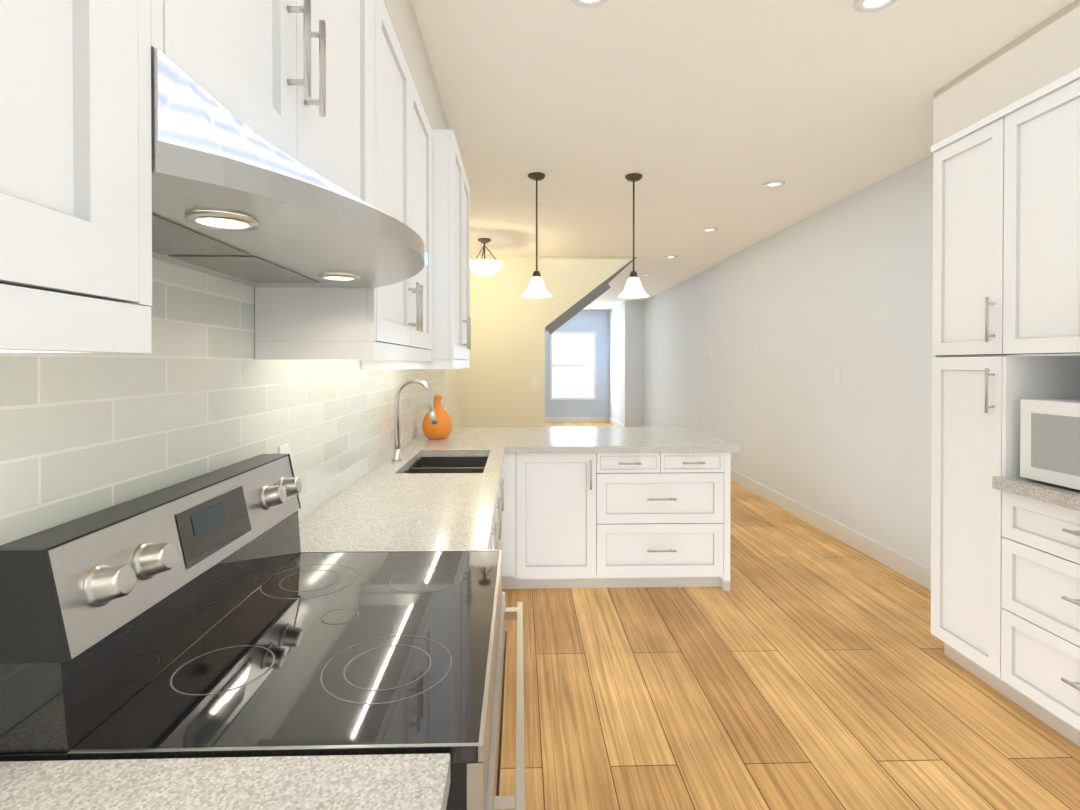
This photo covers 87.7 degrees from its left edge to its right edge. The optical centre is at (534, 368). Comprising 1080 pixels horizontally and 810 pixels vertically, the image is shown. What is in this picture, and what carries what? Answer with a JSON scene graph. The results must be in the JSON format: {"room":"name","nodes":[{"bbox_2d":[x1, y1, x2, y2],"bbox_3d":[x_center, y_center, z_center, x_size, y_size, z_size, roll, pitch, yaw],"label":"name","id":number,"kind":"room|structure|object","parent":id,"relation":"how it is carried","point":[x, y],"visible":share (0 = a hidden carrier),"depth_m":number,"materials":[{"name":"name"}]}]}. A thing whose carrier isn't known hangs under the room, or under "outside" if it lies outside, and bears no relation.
{"room":"kitchen","nodes":[
{"label":"kitchen","id":0,"kind":"room"},
{"bbox_2d":[299,369,459,521],"bbox_3d":[-0.930,0.007,5.948,0.100,2.740,15.600,0,0,-2],"label":"wall","id":1,"kind":"structure","parent":0,"point":[452,392],"depth_m":6.14,"materials":[{"name":"beige paint"}]},
{"bbox_2d":[0,0,151,319],"bbox_3d":[-0.559,-0.557,0.363,0.318,0.985,0.456,0,0,-2],"label":"upper cabinet","id":2,"kind":"object","parent":1,"relation":"attached to","point":[75,192],"depth_m":0.50,"materials":[{"name":"wood"}]},
{"bbox_2d":[0,258,444,544],"bbox_3d":[-0.776,0.048,2.301,0.008,0.885,6.100,0,0,-2],"label":"tile backsplash","id":3,"kind":"structure","parent":1,"relation":"attached to","point":[199,390],"depth_m":1.19,"materials":[{"name":"white tile"}]},
{"bbox_2d":[278,443,289,453],"bbox_3d":[-0.752,0.290,1.691,0.006,0.120,0.075,0,0,-2],"label":"outlet","id":4,"kind":"object","parent":3,"relation":"attached to","point":[284,449],"visible":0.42,"depth_m":1.68,"materials":[{"name":"white plastic"}]},
{"bbox_2d":[151,0,373,206],"bbox_3d":[-0.559,-0.701,1.048,0.356,0.711,0.914,0,0,-2],"label":"upper cabinet","id":5,"kind":"object","parent":1,"relation":"attached to","point":[293,79],"visible":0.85,"depth_m":0.95,"materials":[{"name":"wood"}]},
{"bbox_2d":[151,48,427,287],"bbox_3d":[-0.475,-0.276,1.053,0.522,0.138,0.909,0,0,-2],"label":"range hood","id":6,"kind":"object","parent":5,"relation":"attached to","point":[235,198],"visible":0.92,"depth_m":0.78,"materials":[{"name":"metal"}]},
{"bbox_2d":[255,0,431,360],"bbox_3d":[-0.584,-0.546,2.009,0.356,1.036,1.004,0,0,-2],"label":"upper cabinet","id":7,"kind":"object","parent":1,"relation":"attached to","point":[392,322],"visible":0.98,"depth_m":1.66,"materials":[{"name":"wood"}]},
{"bbox_2d":[361,129,470,368],"bbox_3d":[-0.562,-0.535,2.933,0.451,1.072,0.839,0,0,-2],"label":"upper cabinet","id":8,"kind":"object","parent":1,"relation":"attached to","point":[451,332],"visible":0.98,"depth_m":2.52,"materials":[{"name":"wood"}]},
{"bbox_2d":[384,0,449,129],"bbox_3d":[-0.590,-1.193,1.296,0.330,0.268,4.100,0,0,-2],"label":"soffit","id":9,"kind":"object","parent":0,"point":[403,17],"depth_m":2.15,"materials":[{"name":"paint"}]},
{"bbox_2d":[460,256,636,426],"bbox_3d":[0.145,-0.009,7.977,2.157,2.740,2.200,0,0,-2],"label":"wall","id":10,"kind":"structure","parent":0,"point":[509,323],"depth_m":6.87,"materials":[{"name":"beige paint"}]},
{"bbox_2d":[532,377,537,386],"bbox_3d":[0.006,0.170,6.870,0.080,0.120,0.008,0,0,-2],"label":"light switch","id":11,"kind":"object","parent":10,"relation":"attached to","point":[534,381],"visible":1,"depth_m":6.87,"materials":[{"name":"white plastic"}]},
{"bbox_2d":[545,281,610,333],"bbox_3d":[0.529,-0.744,6.875,0.807,0.661,0.012,0,0,-2],"label":"trim","id":12,"kind":"structure","parent":10,"relation":"attached to","point":[577,307],"depth_m":6.87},
{"bbox_2d":[545,310,609,416],"bbox_3d":[0.371,-0.054,13.735,2.920,2.740,0.100,0,0,-2],"label":"wall","id":13,"kind":"structure","parent":0,"point":[597,322],"depth_m":13.71,"materials":[{"name":"paint"}]},
{"bbox_2d":[550,331,595,399],"bbox_3d":[0.933,-0.059,13.685,1.120,1.670,0.029,0,0,-2],"label":"window","id":14,"kind":"structure","parent":13,"relation":"in","point":[572,365],"depth_m":13.69,"materials":[{"name":"white glass"}]},
{"bbox_2d":[545,417,608,421],"bbox_3d":[0.913,1.251,13.702,1.800,0.130,0.016,0,0,-2],"label":"baseboard","id":15,"kind":"structure","parent":13,"relation":"attached to","point":[547,419],"depth_m":13.70,"materials":[{"name":"white wood"}]},
{"bbox_2d":[412,0,1073,309],"bbox_3d":[0.779,-1.414,5.983,3.520,0.100,15.600,0,0,-2],"label":"ceiling","id":16,"kind":"structure","parent":0,"point":[699,115],"depth_m":2.91,"materials":[{"name":"paint"}]},
{"bbox_2d":[470,238,502,276],"bbox_3d":[-0.530,-1.168,5.949,0.400,0.390,0.400,0,0,-2],"label":"pendant light","id":17,"kind":"object","parent":16,"relation":"hanging from","point":[484,267],"visible":0.98,"depth_m":5.84,"materials":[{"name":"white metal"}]},
{"bbox_2d":[521,172,552,297],"bbox_3d":[0.014,-0.925,3.925,0.224,0.844,0.224,0,0,-2],"label":"pendant light","id":18,"kind":"object","parent":16,"relation":"hanging from","point":[536,288],"visible":1,"depth_m":3.90,"materials":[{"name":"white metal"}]},
{"bbox_2d":[570,0,607,7],"bbox_3d":[0.196,-1.326,1.996,0.150,0.012,0.150,0,0,-2],"label":"recessed light","id":19,"kind":"object","parent":16,"relation":"in","point":[587,3],"visible":1,"depth_m":2.04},
{"bbox_2d":[618,173,649,298],"bbox_3d":[0.694,-0.925,3.943,0.224,0.844,0.224,0,0,-2],"label":"pendant light","id":20,"kind":"object","parent":16,"relation":"hanging from","point":[633,288],"visible":0.98,"depth_m":3.91,"materials":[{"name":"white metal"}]},
{"bbox_2d":[702,228,717,231],"bbox_3d":[1.712,-1.354,5.508,0.150,0.012,0.150,0,0,-2],"label":"recessed light","id":21,"kind":"object","parent":16,"relation":"in","point":[708,229],"visible":1,"depth_m":5.48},
{"bbox_2d":[763,180,784,187],"bbox_3d":[1.750,-1.343,4.109,0.150,0.012,0.150,0,0,-2],"label":"recessed light","id":22,"kind":"object","parent":16,"relation":"in","point":[775,183],"visible":0.98,"depth_m":4.09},
{"bbox_2d":[854,0,897,12],"bbox_3d":[1.236,-1.326,2.024,0.150,0.012,0.150,0,0,-2],"label":"recessed light","id":23,"kind":"object","parent":16,"relation":"in","point":[865,6],"visible":1,"depth_m":2.06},
{"bbox_2d":[610,155,935,567],"bbox_3d":[2.289,0.006,6.034,0.500,2.740,15.600,0,0,-2],"label":"wall","id":24,"kind":"structure","parent":0,"point":[783,325],"depth_m":4.88,"materials":[{"name":"paint"}]},
{"bbox_2d":[609,417,625,426],"bbox_3d":[1.851,1.259,12.727,0.016,0.130,2.016,0,0,-2],"label":"baseboard","id":25,"kind":"structure","parent":24,"relation":"attached to","point":[612,421],"depth_m":12.80,"materials":[{"name":"white wood"}]},
{"bbox_2d":[643,426,930,589],"bbox_3d":[2.398,1.302,7.263,0.016,0.130,8.970,0,0,-2],"label":"baseboard","id":26,"kind":"structure","parent":24,"relation":"attached to","point":[911,569],"depth_m":4.45,"materials":[{"name":"white wood"}]},
{"bbox_2d":[502,422,1079,809],"bbox_3d":[0.779,1.426,6.005,3.520,0.100,15.600,0,0,-2],"label":"floor","id":27,"kind":"structure","parent":0,"point":[801,664],"depth_m":2.38,"materials":[{"name":"brown wood"}]},
{"bbox_2d":[0,454,524,809],"bbox_3d":[-0.371,0.824,1.132,0.698,1.182,0.786,0,0,-2],"label":"stove","id":28,"kind":"object","parent":27,"relation":"on","point":[216,613],"visible":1,"depth_m":0.89,"materials":[{"name":"metal"}]},
{"bbox_2d":[418,457,501,549],"bbox_3d":[-0.500,0.961,3.167,0.586,0.876,0.406,0,0,-2],"label":"base cabinet","id":29,"kind":"object","parent":27,"relation":"on","point":[500,487],"depth_m":3.31,"materials":[{"name":"wood"}]},
{"bbox_2d":[489,522,493,549],"bbox_3d":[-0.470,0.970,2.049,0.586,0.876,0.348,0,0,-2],"label":"base cabinet","id":30,"kind":"object","parent":27,"relation":"on","point":[491,547],"depth_m":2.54,"materials":[{"name":"wood"}]},
{"bbox_2d":[494,498,497,549],"bbox_3d":[-0.479,0.967,2.393,0.586,0.876,0.348,0,0,-2],"label":"base cabinet","id":31,"kind":"object","parent":27,"relation":"on","point":[496,511],"depth_m":2.52,"materials":[{"name":"wood"}]},
{"bbox_2d":[502,453,597,588],"bbox_3d":[0.069,0.956,3.786,0.622,0.876,0.590,0,0,-2],"label":"base cabinet","id":32,"kind":"object","parent":27,"relation":"on","point":[550,500],"depth_m":3.50,"materials":[{"name":"wood"}]},
{"bbox_2d":[299,427,510,551],"bbox_3d":[-0.481,0.505,3.020,0.619,0.040,2.985,0,0,-2],"label":"countertop","id":33,"kind":"structure","parent":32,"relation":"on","point":[388,504],"depth_m":2.02,"materials":[{"name":"stone"}]},
{"bbox_2d":[392,378,437,460],"bbox_3d":[-0.631,0.269,2.981,0.243,0.431,0.094,0,0,-2],"label":"faucet","id":34,"kind":"object","parent":33,"relation":"on","point":[397,441],"visible":1,"depth_m":2.95,"materials":[{"name":"metal"}]},
{"bbox_2d":[422,395,452,438],"bbox_3d":[-0.663,0.332,3.837,0.210,0.292,0.210,0,0,-2],"label":"vase","id":35,"kind":"object","parent":33,"relation":"on","point":[442,428],"visible":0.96,"depth_m":3.77,"materials":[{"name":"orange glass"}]},
{"bbox_2d":[405,457,487,472],"bbox_3d":[-0.455,0.618,2.969,0.410,0.184,0.710,0,0,-2],"label":"sink","id":36,"kind":"object","parent":33,"relation":"in","point":[449,465],"visible":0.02,"depth_m":3.32,"materials":[{"name":"metal"}]},
{"bbox_2d":[598,452,730,590],"bbox_3d":[0.798,0.956,3.816,0.841,0.876,0.610,0,0,-2],"label":"base cabinet","id":37,"kind":"object","parent":27,"relation":"on","point":[606,520],"depth_m":3.52,"materials":[{"name":"wood"}]},
{"bbox_2d":[507,427,738,452],"bbox_3d":[0.536,0.497,4.008,1.444,0.040,1.065,0,0,-2],"label":"countertop","id":38,"kind":"structure","parent":37,"relation":"on","point":[521,439],"depth_m":3.73,"materials":[{"name":"stone"}]},
{"bbox_2d":[931,68,1079,746],"bbox_3d":[2.227,0.167,2.152,0.628,2.480,1.203,0,0,-2],"label":"tall cabinet","id":39,"kind":"object","parent":27,"relation":"on","point":[1005,578],"visible":0.98,"depth_m":2.33,"materials":[{"name":"wood"}]},
{"bbox_2d":[1020,399,1079,489],"bbox_3d":[2.179,0.290,1.997,0.417,0.324,0.570,0,0,-2],"label":"microwave","id":40,"kind":"object","parent":39,"relation":"in","point":[1049,440],"visible":1,"depth_m":2.14,"materials":[{"name":"white plastic"}]},
{"bbox_3d":[-0.396,0.986,-0.001,0.624,0.875,1.466,0,0,-2],"label":"base cabinet","id":41,"kind":"object","parent":27,"relation":"on","visible":0},
{"bbox_2d":[0,753,450,809],"bbox_3d":[-0.400,0.528,-0.004,0.619,0.040,1.465,0,0,-2],"label":"countertop","id":42,"kind":"structure","parent":41,"relation":"on","point":[381,782],"depth_m":0.68,"materials":[{"name":"stone"}]},
{"bbox_2d":[933,0,1079,144],"bbox_3d":[2.256,-1.202,1.832,0.590,0.258,1.820,0,0,-2],"label":"soffit","id":43,"kind":"object","parent":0,"point":[1045,52],"depth_m":2.30,"materials":[{"name":"paint"}]}
]}

